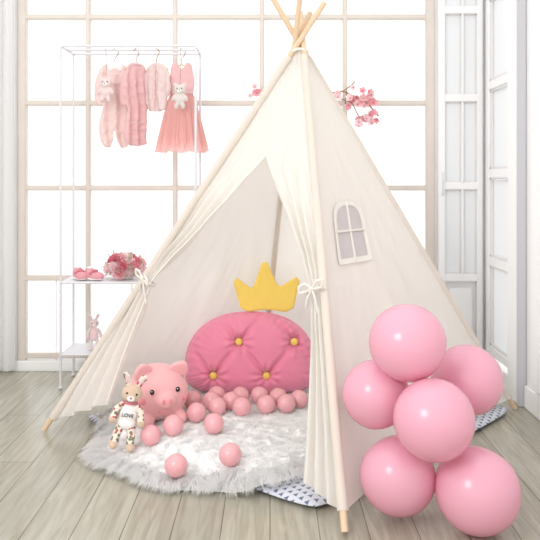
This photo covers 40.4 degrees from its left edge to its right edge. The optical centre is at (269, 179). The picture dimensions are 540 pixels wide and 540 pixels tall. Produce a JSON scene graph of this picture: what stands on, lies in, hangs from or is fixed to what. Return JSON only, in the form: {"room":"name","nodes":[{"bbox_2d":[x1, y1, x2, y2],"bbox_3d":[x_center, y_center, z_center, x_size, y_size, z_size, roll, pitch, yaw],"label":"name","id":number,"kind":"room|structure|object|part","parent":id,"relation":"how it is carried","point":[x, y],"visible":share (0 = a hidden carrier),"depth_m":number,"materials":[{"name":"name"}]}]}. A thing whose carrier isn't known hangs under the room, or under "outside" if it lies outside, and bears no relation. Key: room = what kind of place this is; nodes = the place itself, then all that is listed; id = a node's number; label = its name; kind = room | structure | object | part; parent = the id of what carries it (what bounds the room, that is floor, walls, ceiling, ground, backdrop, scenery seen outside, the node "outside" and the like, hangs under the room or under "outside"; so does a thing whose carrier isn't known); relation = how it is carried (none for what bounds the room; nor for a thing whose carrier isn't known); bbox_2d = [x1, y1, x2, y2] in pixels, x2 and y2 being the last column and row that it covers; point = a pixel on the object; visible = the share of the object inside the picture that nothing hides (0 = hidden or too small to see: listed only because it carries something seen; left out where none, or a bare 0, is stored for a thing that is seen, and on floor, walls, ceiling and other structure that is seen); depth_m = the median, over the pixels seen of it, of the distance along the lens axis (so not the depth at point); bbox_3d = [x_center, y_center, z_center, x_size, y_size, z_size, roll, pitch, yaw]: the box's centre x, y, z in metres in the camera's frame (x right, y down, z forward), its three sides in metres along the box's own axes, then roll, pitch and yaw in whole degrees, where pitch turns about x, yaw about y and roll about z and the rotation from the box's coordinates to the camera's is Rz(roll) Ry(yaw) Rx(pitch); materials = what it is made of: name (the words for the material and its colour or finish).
{"room":"children's room","nodes":[
{"label":"children's room","id":0,"kind":"room"},
{"bbox_2d":[15,0,484,359],"bbox_3d":[-0.325,-0.350,3.900,3.050,2.700,0.080,0,0,0],"label":"wall","id":1,"kind":"structure","parent":0,"point":[450,284],"depth_m":3.86,"materials":[{"name":"paint"}]},
{"bbox_2d":[17,0,27,359],"bbox_3d":[-1.306,-0.200,3.869,0.048,2.300,0.042,0,0,0],"label":"mullion","id":2,"kind":"object","parent":1,"relation":"attached to","point":[22,5],"visible":1,"depth_m":3.85,"materials":[{"name":"paint"}]},
{"bbox_2d":[0,360,85,370],"bbox_3d":[-0.335,0.973,3.837,2.870,0.055,0.014,0,0,0],"label":"baseboard","id":3,"kind":"structure","parent":1,"relation":"attached to","point":[20,365],"depth_m":3.83,"materials":[{"name":"white paint"}]},
{"bbox_2d":[25,275,71,280],"bbox_3d":[-0.233,0.516,3.868,2.195,0.028,0.034,0,0,0],"label":"rail","id":4,"kind":"object","parent":1,"relation":"attached to","point":[27,277],"visible":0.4,"depth_m":3.85,"materials":[{"name":"paint"}]},
{"bbox_2d":[25,352,85,357],"bbox_3d":[-0.233,0.925,3.868,2.195,0.028,0.034,0,0,0],"label":"rail","id":5,"kind":"object","parent":1,"relation":"attached to","point":[28,354],"visible":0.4,"depth_m":3.85,"materials":[{"name":"paint"}]},
{"bbox_2d":[55,281,56,359],"bbox_3d":[-1.130,0.733,3.875,0.007,0.434,0.010,0,0,0],"label":"bead","id":6,"kind":"object","parent":5,"relation":"attached to","point":[55,281],"visible":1,"depth_m":3.87,"materials":[{"name":"white paint"}]},
{"bbox_2d":[85,0,91,359],"bbox_3d":[-0.958,-0.200,3.869,0.025,2.300,0.042,0,0,0],"label":"mullion","id":7,"kind":"object","parent":1,"relation":"attached to","point":[88,3],"visible":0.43,"depth_m":3.85,"materials":[{"name":"paint"}]},
{"bbox_2d":[173,0,177,226],"bbox_3d":[-0.500,-0.200,3.869,0.025,2.300,0.042,0,0,0],"label":"mullion","id":8,"kind":"object","parent":1,"relation":"attached to","point":[175,2],"visible":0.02,"depth_m":3.85,"materials":[{"name":"paint"}]},
{"bbox_2d":[25,14,426,20],"bbox_3d":[-0.233,-0.858,3.868,2.195,0.028,0.034,0,0,0],"label":"rail","id":9,"kind":"object","parent":1,"relation":"attached to","point":[30,17],"visible":1,"depth_m":3.85,"materials":[{"name":"paint"}]},
{"bbox_2d":[25,185,426,190],"bbox_3d":[-0.233,0.042,3.868,2.195,0.028,0.034,0,0,0],"label":"rail","id":10,"kind":"object","parent":1,"relation":"attached to","point":[27,187],"visible":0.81,"depth_m":3.85,"materials":[{"name":"paint"}]},
{"bbox_2d":[25,100,426,105],"bbox_3d":[-0.233,-0.405,3.868,2.195,0.028,0.034,0,0,0],"label":"rail","id":11,"kind":"object","parent":1,"relation":"attached to","point":[27,102],"visible":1,"depth_m":3.85,"materials":[{"name":"paint"}]},
{"bbox_2d":[247,81,379,126],"bbox_3d":[0.223,-0.391,3.792,0.679,0.240,0.119,0,0,0],"label":"branch","id":12,"kind":"object","parent":11,"relation":"attached to","point":[369,99],"visible":0.93,"depth_m":3.76,"materials":[{"name":"pink plant"}]},
{"bbox_2d":[260,0,263,90],"bbox_3d":[-0.042,-0.200,3.869,0.025,2.300,0.042,0,0,0],"label":"mullion","id":13,"kind":"object","parent":1,"relation":"attached to","point":[261,1],"visible":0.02,"depth_m":3.85,"materials":[{"name":"paint"}]},
{"bbox_2d":[342,0,347,117],"bbox_3d":[0.395,-0.200,3.869,0.025,2.300,0.042,0,0,0],"label":"mullion","id":14,"kind":"object","parent":1,"relation":"attached to","point":[344,2],"visible":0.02,"depth_m":3.85,"materials":[{"name":"paint"}]},
{"bbox_2d":[425,0,434,265],"bbox_3d":[0.843,-0.200,3.869,0.048,2.300,0.042,0,0,0],"label":"mullion","id":15,"kind":"object","parent":1,"relation":"attached to","point":[429,4],"visible":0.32,"depth_m":3.85,"materials":[{"name":"paint"}]},
{"bbox_2d":[445,190,445,271],"bbox_3d":[0.918,0.270,3.849,0.006,0.440,0.010,0,0,0],"label":"trim","id":16,"kind":"structure","parent":1,"relation":"attached to","point":[445,190],"depth_m":3.85,"materials":[{"name":"white paint"}]},
{"bbox_2d":[445,103,445,180],"bbox_3d":[0.918,-0.200,3.849,0.006,0.420,0.010,0,0,0],"label":"trim","id":17,"kind":"structure","parent":1,"relation":"attached to","point":[445,103],"depth_m":3.85,"materials":[{"name":"white paint"}]},
{"bbox_2d":[445,16,445,92],"bbox_3d":[0.918,-0.660,3.849,0.006,0.420,0.010,0,0,0],"label":"trim","id":18,"kind":"structure","parent":1,"relation":"attached to","point":[445,16],"depth_m":3.85,"materials":[{"name":"white paint"}]},
{"bbox_2d":[445,14,460,15],"bbox_3d":[0.959,-0.867,3.849,0.087,0.007,0.010,0,0,0],"label":"trim","id":19,"kind":"structure","parent":1,"relation":"attached to","point":[445,14],"depth_m":3.84,"materials":[{"name":"white paint"}]},
{"bbox_2d":[448,288,471,328],"bbox_3d":[0.999,0.715,3.849,0.127,0.300,0.015,0,0,0],"label":"panel","id":20,"kind":"object","parent":1,"relation":"attached to","point":[462,297],"visible":0.47,"depth_m":3.84,"materials":[{"name":"white paint"}]},
{"bbox_2d":[460,190,460,272],"bbox_3d":[0.999,0.270,3.849,0.006,0.440,0.010,0,0,0],"label":"trim","id":21,"kind":"structure","parent":1,"relation":"attached to","point":[460,190],"depth_m":3.84,"materials":[{"name":"white paint"}]},
{"bbox_2d":[460,102,460,180],"bbox_3d":[0.999,-0.200,3.849,0.006,0.420,0.010,0,0,0],"label":"trim","id":22,"kind":"structure","parent":1,"relation":"attached to","point":[460,102],"depth_m":3.84,"materials":[{"name":"white paint"}]},
{"bbox_2d":[460,15,460,92],"bbox_3d":[0.999,-0.660,3.849,0.006,0.420,0.010,0,0,0],"label":"trim","id":23,"kind":"structure","parent":1,"relation":"attached to","point":[460,15],"depth_m":3.84,"materials":[{"name":"white paint"}]},
{"bbox_2d":[475,190,475,271],"bbox_3d":[1.079,0.270,3.849,0.006,0.440,0.010,0,0,0],"label":"trim","id":24,"kind":"structure","parent":1,"relation":"attached to","point":[475,190],"depth_m":3.85,"materials":[{"name":"white paint"}]},
{"bbox_2d":[475,103,475,180],"bbox_3d":[1.079,-0.200,3.849,0.006,0.420,0.010,0,0,0],"label":"trim","id":25,"kind":"structure","parent":1,"relation":"attached to","point":[475,103],"depth_m":3.85,"materials":[{"name":"white paint"}]},
{"bbox_2d":[475,15,475,92],"bbox_3d":[1.079,-0.660,3.849,0.006,0.420,0.010,0,0,0],"label":"trim","id":26,"kind":"structure","parent":1,"relation":"attached to","point":[475,15],"depth_m":3.85,"materials":[{"name":"white paint"}]},
{"bbox_2d":[0,371,539,539],"bbox_3d":[-0.325,1.025,1.240,3.050,0.050,5.480,0,0,0],"label":"floor","id":27,"kind":"structure","parent":0,"point":[46,493],"depth_m":2.27,"materials":[{"name":"brown wood"}]},
{"bbox_2d":[58,45,200,389],"bbox_3d":[-0.677,0.177,3.615,0.667,1.646,0.252,0,0,0],"label":"clothes rack","id":28,"kind":"object","parent":27,"relation":"on","point":[75,349],"visible":0.58,"depth_m":3.58,"materials":[{"name":"white metal"}]},
{"bbox_3d":[-1.000,0.177,3.500,0.012,1.634,0.012,0,0,0],"label":"leg","id":29,"kind":"part","parent":28,"relation":"part of","materials":[{"name":"white metal"}]},
{"bbox_3d":[-1.000,0.177,3.730,0.012,1.634,0.012,0,0,0],"label":"leg","id":30,"kind":"part","parent":28,"relation":"part of","materials":[{"name":"white metal"}]},
{"bbox_2d":[62,343,95,353],"bbox_3d":[-0.677,0.834,3.615,0.645,0.008,0.230,0,0,0],"label":"shelf","id":31,"kind":"object","parent":28,"relation":"attached to","point":[75,348],"depth_m":3.59,"materials":[{"name":"white metal"}]},
{"bbox_2d":[73,266,87,279],"bbox_3d":[-0.924,0.453,3.569,0.059,0.066,0.115,0,0,-35],"label":"shoe","id":32,"kind":"object","parent":28,"relation":"on","point":[79,273],"visible":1,"depth_m":3.54,"materials":[{"name":"pink fabric"}]},
{"bbox_2d":[85,314,102,349],"bbox_3d":[-0.860,0.743,3.584,0.071,0.170,0.070,0,0,23],"label":"doll","id":33,"kind":"object","parent":28,"relation":"on","point":[92,333],"visible":0.96,"depth_m":3.58,"materials":[{"name":"pink fabric"}]},
{"bbox_2d":[85,266,103,280],"bbox_3d":[-0.854,0.453,3.554,0.115,0.066,0.059,0,0,30],"label":"shoe","id":34,"kind":"object","parent":28,"relation":"on","point":[93,274],"visible":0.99,"depth_m":3.53,"materials":[{"name":"pink fabric"}]},
{"bbox_2d":[62,276,138,281],"bbox_3d":[-0.677,0.490,3.615,0.645,0.008,0.230,0,0,0],"label":"shelf","id":35,"kind":"object","parent":28,"relation":"attached to","point":[106,278],"depth_m":3.54,"materials":[{"name":"white metal"}]},
{"bbox_2d":[97,57,113,102],"bbox_3d":[-0.784,-0.506,3.499,0.065,0.275,0.060,0,0,39],"label":"toy","id":36,"kind":"object","parent":28,"relation":"hanging from","point":[105,91],"visible":1,"depth_m":3.49,"materials":[{"name":"pink fabric"}]},
{"bbox_2d":[94,48,127,147],"bbox_3d":[-0.761,-0.404,3.617,0.206,0.491,0.045,0,0,-19],"label":"baby romper","id":37,"kind":"object","parent":28,"relation":"hanging from","point":[113,115],"visible":0.68,"depth_m":3.60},
{"bbox_2d":[101,250,146,279],"bbox_3d":[-0.714,0.414,3.600,0.226,0.142,0.193,0,0,33],"label":"bouquet","id":38,"kind":"object","parent":28,"relation":"on","point":[121,266],"visible":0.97,"depth_m":3.55,"materials":[{"name":"pink plant"}]},
{"bbox_2d":[119,48,147,145],"bbox_3d":[-0.659,-0.409,3.615,0.046,0.482,0.189,0,0,41],"label":"sweater","id":39,"kind":"object","parent":28,"relation":"hanging from","point":[132,96],"visible":0.94,"depth_m":3.59,"materials":[{"name":"pink fabric"}]},
{"bbox_2d":[144,48,170,111],"bbox_3d":[-0.564,-0.494,3.617,0.192,0.312,0.043,0,0,31],"label":"cardigan","id":40,"kind":"object","parent":28,"relation":"hanging from","point":[157,83],"visible":0.99,"depth_m":3.60,"materials":[{"name":"pink fabric"}]},
{"bbox_2d":[171,54,187,108],"bbox_3d":[-0.429,-0.490,3.494,0.065,0.307,0.060,0,0,39],"label":"toy","id":41,"kind":"object","parent":28,"relation":"hanging from","point":[179,97],"visible":1,"depth_m":3.48,"materials":[{"name":"beige fabric"}]},
{"bbox_2d":[155,48,208,152],"bbox_3d":[-0.434,-0.392,3.615,0.260,0.516,0.163,0,0,3],"label":"dress","id":42,"kind":"object","parent":28,"relation":"hanging from","point":[176,133],"visible":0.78,"depth_m":3.57,"materials":[{"name":"pink fabric"}]},
{"bbox_3d":[-0.355,0.177,3.500,0.012,1.634,0.012,0,0,0],"label":"leg","id":43,"kind":"part","parent":28,"relation":"part of","materials":[{"name":"white metal"}]},
{"bbox_3d":[-0.355,0.177,3.730,0.012,1.634,0.012,0,0,0],"label":"leg","id":44,"kind":"part","parent":28,"relation":"part of","materials":[{"name":"white metal"}]},
{"bbox_2d":[87,388,507,506],"bbox_3d":[0.132,0.981,3.080,1.262,0.034,1.333,0,0,43],"label":"play mat","id":45,"kind":"object","parent":27,"relation":"on","point":[297,491],"visible":0.02,"depth_m":2.31,"materials":[{"name":"white fabric"}]},
{"bbox_2d":[77,387,308,498],"bbox_3d":[-0.150,0.957,2.850,1.163,0.081,1.155,0,0,23],"label":"rug","id":46,"kind":"object","parent":45,"relation":"on","point":[272,446],"visible":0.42,"depth_m":2.54,"materials":[{"name":"white fur"}]},
{"bbox_2d":[108,372,147,451],"bbox_3d":[-0.509,0.826,2.619,0.133,0.269,0.105,0,0,0],"label":"plush bunny","id":47,"kind":"object","parent":46,"relation":"on","point":[129,410],"visible":1,"depth_m":2.61,"materials":[{"name":"beige fabric"}]},
{"bbox_3d":[-0.543,0.900,2.616,0.029,0.072,0.063,0,0,27],"label":"leg","id":48,"kind":"part","parent":47,"relation":"part of","materials":[{"name":"fabric"}]},
{"bbox_3d":[-0.546,0.823,2.624,0.059,0.060,0.029,0,0,-39],"label":"arm","id":49,"kind":"part","parent":47,"relation":"part of","materials":[{"name":"fabric"}]},
{"bbox_3d":[-0.497,0.909,2.622,0.032,0.074,0.059,0,0,-7],"label":"leg","id":50,"kind":"part","parent":47,"relation":"part of","materials":[{"name":"fabric"}]},
{"bbox_3d":[-0.468,0.837,2.632,0.031,0.066,0.048,0,0,-40],"label":"arm","id":51,"kind":"part","parent":47,"relation":"part of","materials":[{"name":"fabric"}]},
{"bbox_2d":[131,361,187,427],"bbox_3d":[-0.441,0.821,2.882,0.244,0.244,0.289,0,0,0],"label":"pig","id":52,"kind":"object","parent":46,"relation":"on","point":[165,390],"visible":0.78,"depth_m":2.79},
{"bbox_2d":[140,386,307,477],"bbox_3d":[-0.206,0.914,2.742,0.472,0.109,0.802,0,0,23],"label":"balls","id":53,"kind":"object","parent":46,"relation":"on","point":[216,401],"visible":0.98,"depth_m":2.87,"materials":[{"name":"pink plastic"}]},
{"bbox_2d":[185,262,310,393],"bbox_3d":[-0.085,0.651,3.204,0.580,0.575,0.136,0,0,0],"label":"cushion","id":54,"kind":"object","parent":46,"relation":"on","point":[249,349],"visible":0.98,"depth_m":3.17,"materials":[{"name":"pink fabric"}]},
{"bbox_3d":[-0.015,0.473,3.237,0.291,0.218,0.039,0,0,0],"label":"crown","id":55,"kind":"part","parent":54,"relation":"part of","materials":[{"name":"yellow fabric"}]},
{"bbox_2d":[42,0,516,531],"bbox_3d":[0.084,0.130,3.048,1.413,1.737,1.430,0,0,37],"label":"tent","id":56,"kind":"object","parent":45,"relation":"on","point":[295,189],"visible":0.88,"depth_m":2.89,"materials":[{"name":"fabric"}]},
{"bbox_3d":[-0.377,0.215,3.299,0.980,1.476,0.777,0,0,0],"label":"panel","id":57,"kind":"part","parent":56,"relation":"part of","materials":[{"name":"fabric"}]},
{"bbox_3d":[0.372,0.216,3.165,1.188,1.476,0.596,0,0,25],"label":"panel","id":58,"kind":"part","parent":56,"relation":"part of","materials":[{"name":"fabric"}]},
{"bbox_3d":[0.117,-0.518,2.950,0.080,0.020,0.080,0,0,0],"label":"neck cord","id":59,"kind":"part","parent":56,"relation":"part of","materials":[{"name":"white fabric"}]},
{"bbox_3d":[0.390,0.216,2.812,0.583,1.475,1.368,0,0,37],"label":"panel","id":60,"kind":"part","parent":56,"relation":"part of","materials":[{"name":"fabric"}]},
{"bbox_2d":[360,435,435,517],"bbox_3d":[0.375,0.871,2.155,0.222,0.223,0.224,0,0,0],"label":"balloon","id":61,"kind":"object","parent":27,"relation":"on","point":[399,484],"visible":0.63,"depth_m":2.07,"materials":[{"name":"pink rubber"}]},
{"bbox_2d":[342,359,408,429],"bbox_3d":[0.326,0.649,2.224,0.213,0.204,0.204,0,0,0],"label":"balloon","id":62,"kind":"object","parent":61,"relation":"on","point":[370,396],"visible":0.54,"depth_m":2.15,"materials":[{"name":"pink rubber"}]},
{"bbox_2d":[435,445,521,536],"bbox_3d":[0.588,0.880,2.077,0.236,0.236,0.242,0,0,0],"label":"balloon","id":63,"kind":"object","parent":27,"relation":"on","point":[478,492],"visible":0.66,"depth_m":1.99,"materials":[{"name":"pink rubber"}]},
{"bbox_2d":[393,378,475,462],"bbox_3d":[0.459,0.669,2.050,0.227,0.224,0.225,0,0,-44],"label":"balloon","id":64,"kind":"object","parent":63,"relation":"on","point":[434,421],"visible":1,"depth_m":1.97,"materials":[{"name":"pink rubber"}]},
{"bbox_2d":[369,304,446,382],"bbox_3d":[0.402,0.481,2.149,0.224,0.231,0.224,0,0,0],"label":"balloon","id":65,"kind":"object","parent":64,"relation":"on","point":[408,343],"visible":0.99,"depth_m":2.07,"materials":[{"name":"pink rubber"}]},
{"bbox_2d":[430,344,503,415],"bbox_3d":[0.613,0.627,2.300,0.230,0.218,0.219,0,0,0],"label":"balloon","id":66,"kind":"object","parent":64,"relation":"attached to","point":[471,368],"visible":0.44,"depth_m":2.22,"materials":[{"name":"pink rubber"}]},
{"bbox_2d":[476,0,482,347],"bbox_3d":[1.097,-0.230,3.841,0.030,2.340,0.033,0,0,0],"label":"stile","id":67,"kind":"object","parent":27,"relation":"on","point":[479,3],"visible":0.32,"depth_m":3.83,"materials":[{"name":"white paint"}]},
{"bbox_2d":[507,0,507,388],"bbox_3d":[1.139,-0.200,3.430,0.042,2.380,0.050,0,0,0],"label":"stile","id":68,"kind":"object","parent":27,"relation":"on","point":[507,0],"visible":0.05,"depth_m":3.45,"materials":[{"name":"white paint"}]},
{"bbox_2d":[489,345,506,366],"bbox_3d":[1.139,0.868,3.603,0.038,0.045,0.315,0,0,0],"label":"rail","id":69,"kind":"object","parent":68,"relation":"attached to","point":[496,354],"visible":0.42,"depth_m":3.59,"materials":[{"name":"white paint"}]},
{"bbox_2d":[493,269,506,352],"bbox_3d":[1.145,0.640,3.603,0.006,0.419,0.305,0,0,0],"label":"pane","id":70,"kind":"object","parent":69,"relation":"on","point":[499,278],"visible":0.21,"depth_m":3.63,"materials":[{"name":"white"}]},
{"bbox_2d":[489,74,506,89],"bbox_3d":[1.139,-0.482,3.603,0.038,0.045,0.315,0,0,0],"label":"rail","id":71,"kind":"object","parent":68,"relation":"attached to","point":[501,80],"visible":0.45,"depth_m":3.59,"materials":[{"name":"white paint"}]},
{"bbox_2d":[493,0,506,77],"bbox_3d":[1.145,-0.713,3.603,0.006,0.425,0.305,0,0,0],"label":"pane","id":72,"kind":"object","parent":71,"relation":"on","point":[499,6],"visible":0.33,"depth_m":3.65,"materials":[{"name":"white glass"}]},
{"bbox_2d":[489,256,506,271],"bbox_3d":[1.139,0.413,3.603,0.038,0.045,0.315,0,0,0],"label":"rail","id":73,"kind":"object","parent":68,"relation":"attached to","point":[494,262],"visible":0.45,"depth_m":3.60,"materials":[{"name":"white paint"}]},
{"bbox_2d":[493,180,506,258],"bbox_3d":[1.145,0.191,3.603,0.006,0.411,0.305,0,0,0],"label":"pane","id":74,"kind":"object","parent":73,"relation":"on","point":[499,187],"visible":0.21,"depth_m":3.63,"materials":[{"name":"white glass"}]},
{"bbox_2d":[489,168,506,177],"bbox_3d":[1.139,-0.033,3.603,0.038,0.045,0.315,0,0,0],"label":"rail","id":75,"kind":"object","parent":68,"relation":"attached to","point":[493,173],"visible":0.58,"depth_m":3.59,"materials":[{"name":"white paint"}]},
{"bbox_2d":[493,87,506,166],"bbox_3d":[1.145,-0.258,3.603,0.006,0.415,0.305,0,0,0],"label":"pane","id":76,"kind":"object","parent":75,"relation":"on","point":[499,96],"visible":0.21,"depth_m":3.63,"materials":[{"name":"white glass"}]},
{"bbox_2d":[496,360,506,387],"bbox_3d":[1.139,0.955,3.603,0.038,0.070,0.315,0,0,0],"label":"rail","id":77,"kind":"object","parent":68,"relation":"attached to","point":[503,369],"visible":0.13,"depth_m":3.52,"materials":[{"name":"white paint"}]},
{"bbox_2d":[437,0,444,282],"bbox_3d":[0.897,-0.230,3.830,0.035,2.340,0.056,0,0,0],"label":"stile","id":78,"kind":"object","parent":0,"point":[440,3],"depth_m":3.82,"materials":[{"name":"white paint"}]},
{"bbox_3d":[0.898,0.020,3.814,0.008,0.127,0.025,0,0,0],"label":"handle","id":79,"kind":"part","parent":78,"relation":"part of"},
{"bbox_2d":[445,182,476,189],"bbox_3d":[0.999,0.030,3.842,0.177,0.040,0.029,0,0,0],"label":"rail","id":80,"kind":"object","parent":78,"relation":"attached to","point":[448,185],"visible":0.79,"depth_m":3.83,"materials":[{"name":"white paint"}]},
{"bbox_2d":[446,103,474,180],"bbox_3d":[0.999,-0.200,3.855,0.167,0.420,0.006,0,0,0],"label":"pane","id":81,"kind":"object","parent":80,"relation":"on","point":[452,109],"visible":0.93,"depth_m":3.85,"materials":[{"name":"white glass"}]},
{"bbox_2d":[445,94,476,101],"bbox_3d":[0.999,-0.430,3.842,0.177,0.040,0.029,0,0,0],"label":"rail","id":82,"kind":"object","parent":78,"relation":"attached to","point":[448,97],"visible":1,"depth_m":3.83,"materials":[{"name":"white paint"}]},
{"bbox_2d":[446,16,474,92],"bbox_3d":[0.999,-0.660,3.855,0.167,0.420,0.006,0,0,0],"label":"pane","id":83,"kind":"object","parent":82,"relation":"on","point":[452,22],"visible":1,"depth_m":3.85,"materials":[{"name":"white glass"}]},
{"bbox_2d":[445,6,476,13],"bbox_3d":[0.999,-0.890,3.842,0.177,0.040,0.029,0,0,0],"label":"rail","id":84,"kind":"object","parent":78,"relation":"attached to","point":[448,9],"visible":1,"depth_m":3.83,"materials":[{"name":"white paint"}]},
{"bbox_2d":[446,0,474,4],"bbox_3d":[0.999,-1.125,3.855,0.167,0.430,0.006,0,0,0],"label":"pane","id":85,"kind":"object","parent":84,"relation":"on","point":[448,2],"visible":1,"depth_m":3.85,"materials":[{"name":"white glass"}]},
{"bbox_2d":[445,273,476,280],"bbox_3d":[0.999,0.510,3.842,0.177,0.040,0.029,0,0,0],"label":"rail","id":86,"kind":"object","parent":78,"relation":"attached to","point":[448,276],"visible":1,"depth_m":3.83,"materials":[{"name":"white paint"}]},
{"bbox_2d":[446,191,474,271],"bbox_3d":[0.999,0.270,3.855,0.167,0.440,0.006,0,0,0],"label":"pane","id":87,"kind":"object","parent":86,"relation":"on","point":[452,197],"visible":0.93,"depth_m":3.85,"materials":[{"name":"white glass"}]},
{"bbox_2d":[461,0,463,273],"bbox_3d":[1.008,-0.430,3.844,0.012,1.860,0.024,0,0,0],"label":"muntin","id":88,"kind":"object","parent":86,"relation":"attached to","point":[462,1],"visible":1,"depth_m":3.83,"materials":[{"name":"white paint"}]},
{"bbox_2d":[485,0,539,395],"bbox_3d":[1.165,-0.350,1.640,0.070,2.700,4.480,0,0,0],"label":"wall","id":89,"kind":"structure","parent":0,"point":[528,2],"depth_m":3.20,"materials":[{"name":"paint"}]},
{"bbox_2d":[486,0,495,359],"bbox_3d":[1.139,-0.200,3.775,0.042,2.380,0.050,0,0,0],"label":"stile","id":90,"kind":"object","parent":89,"relation":"attached to","point":[487,1],"visible":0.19,"depth_m":3.77,"materials":[{"name":"white paint"}]},
{"bbox_2d":[490,0,492,78],"bbox_3d":[1.133,-0.713,3.744,0.014,0.415,0.012,0,0,0],"label":"trim","id":91,"kind":"structure","parent":89,"relation":"attached to","point":[491,3],"depth_m":3.74,"materials":[{"name":"white paint"}]},
{"bbox_2d":[490,266,492,343],"bbox_3d":[1.133,0.640,3.744,0.014,0.409,0.012,0,0,0],"label":"trim","id":92,"kind":"structure","parent":89,"relation":"attached to","point":[491,269],"depth_m":3.74,"materials":[{"name":"white paint"}]},
{"bbox_2d":[490,178,492,255],"bbox_3d":[1.133,0.191,3.744,0.014,0.401,0.012,0,0,0],"label":"trim","id":93,"kind":"structure","parent":89,"relation":"attached to","point":[491,181],"depth_m":3.74,"materials":[{"name":"white paint"}]},
{"bbox_2d":[490,92,492,167],"bbox_3d":[1.133,-0.258,3.744,0.014,0.405,0.012,0,0,0],"label":"trim","id":94,"kind":"structure","parent":89,"relation":"attached to","point":[491,93],"depth_m":3.74,"materials":[{"name":"white paint"}]},
{"bbox_2d":[490,84,506,91],"bbox_3d":[1.133,-0.454,3.603,0.014,0.012,0.295,0,0,0],"label":"trim","id":95,"kind":"structure","parent":89,"relation":"attached to","point":[504,85],"depth_m":3.61,"materials":[{"name":"white paint"}]},
{"bbox_2d":[490,343,506,356],"bbox_3d":[1.133,0.839,3.603,0.014,0.012,0.295,0,0,0],"label":"trim","id":96,"kind":"structure","parent":89,"relation":"attached to","point":[491,344],"depth_m":3.61,"materials":[{"name":"white paint"}]},
{"bbox_2d":[490,166,506,168],"bbox_3d":[1.133,-0.061,3.603,0.014,0.012,0.295,0,0,0],"label":"trim","id":97,"kind":"structure","parent":89,"relation":"attached to","point":[497,167],"depth_m":3.60,"materials":[{"name":"white paint"}]},
{"bbox_2d":[490,72,506,80],"bbox_3d":[1.133,-0.511,3.603,0.014,0.012,0.295,0,0,0],"label":"trim","id":98,"kind":"structure","parent":89,"relation":"attached to","point":[505,72],"depth_m":3.61,"materials":[{"name":"white paint"}]},
{"bbox_2d":[491,266,506,273],"bbox_3d":[1.133,0.442,3.603,0.014,0.012,0.295,0,0,0],"label":"trim","id":99,"kind":"structure","parent":89,"relation":"attached to","point":[500,270],"depth_m":3.60,"materials":[{"name":"white paint"}]},
{"bbox_2d":[491,254,506,261],"bbox_3d":[1.133,0.385,3.603,0.014,0.012,0.295,0,0,0],"label":"trim","id":100,"kind":"structure","parent":89,"relation":"attached to","point":[492,255],"depth_m":3.61,"materials":[{"name":"white paint"}]},
{"bbox_2d":[508,0,516,402],"bbox_3d":[1.115,-0.250,3.325,0.029,2.500,0.130,0,0,0],"label":"trim","id":101,"kind":"structure","parent":89,"relation":"attached to","point":[512,4],"depth_m":3.33,"materials":[{"name":"white paint"}]},
{"bbox_2d":[517,0,525,406],"bbox_3d":[1.109,-0.250,3.235,0.039,2.500,0.020,0,0,0],"label":"trim","id":102,"kind":"structure","parent":89,"relation":"attached to","point":[521,4],"depth_m":3.23,"materials":[{"name":"grey wood"}]},
{"bbox_2d":[524,385,539,420],"bbox_3d":[1.123,0.950,1.360,0.013,0.100,3.720,0,0,0],"label":"baseboard","id":103,"kind":"structure","parent":89,"relation":"attached to","point":[531,398],"depth_m":3.12,"materials":[{"name":"white paint"}]},
{"bbox_2d":[532,0,539,392],"bbox_3d":[1.117,-0.260,3.025,0.023,2.280,0.150,0,0,0],"label":"trim","id":104,"kind":"structure","parent":89,"relation":"attached to","point":[535,3],"depth_m":3.04,"materials":[{"name":"white paint"}]},
{"bbox_3d":[-1.810,-0.350,2.230,0.080,2.700,3.260,0,0,0],"label":"wall","id":105,"kind":"structure","parent":0,"visible":0},
{"bbox_2d":[0,0,14,371],"bbox_3d":[-1.520,-0.231,3.771,0.480,2.422,0.058,0,0,0],"label":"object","id":106,"kind":"object","parent":105,"relation":"hanging from","point":[7,7],"visible":1,"depth_m":3.78,"materials":[{"name":"white fabric"}]}
]}

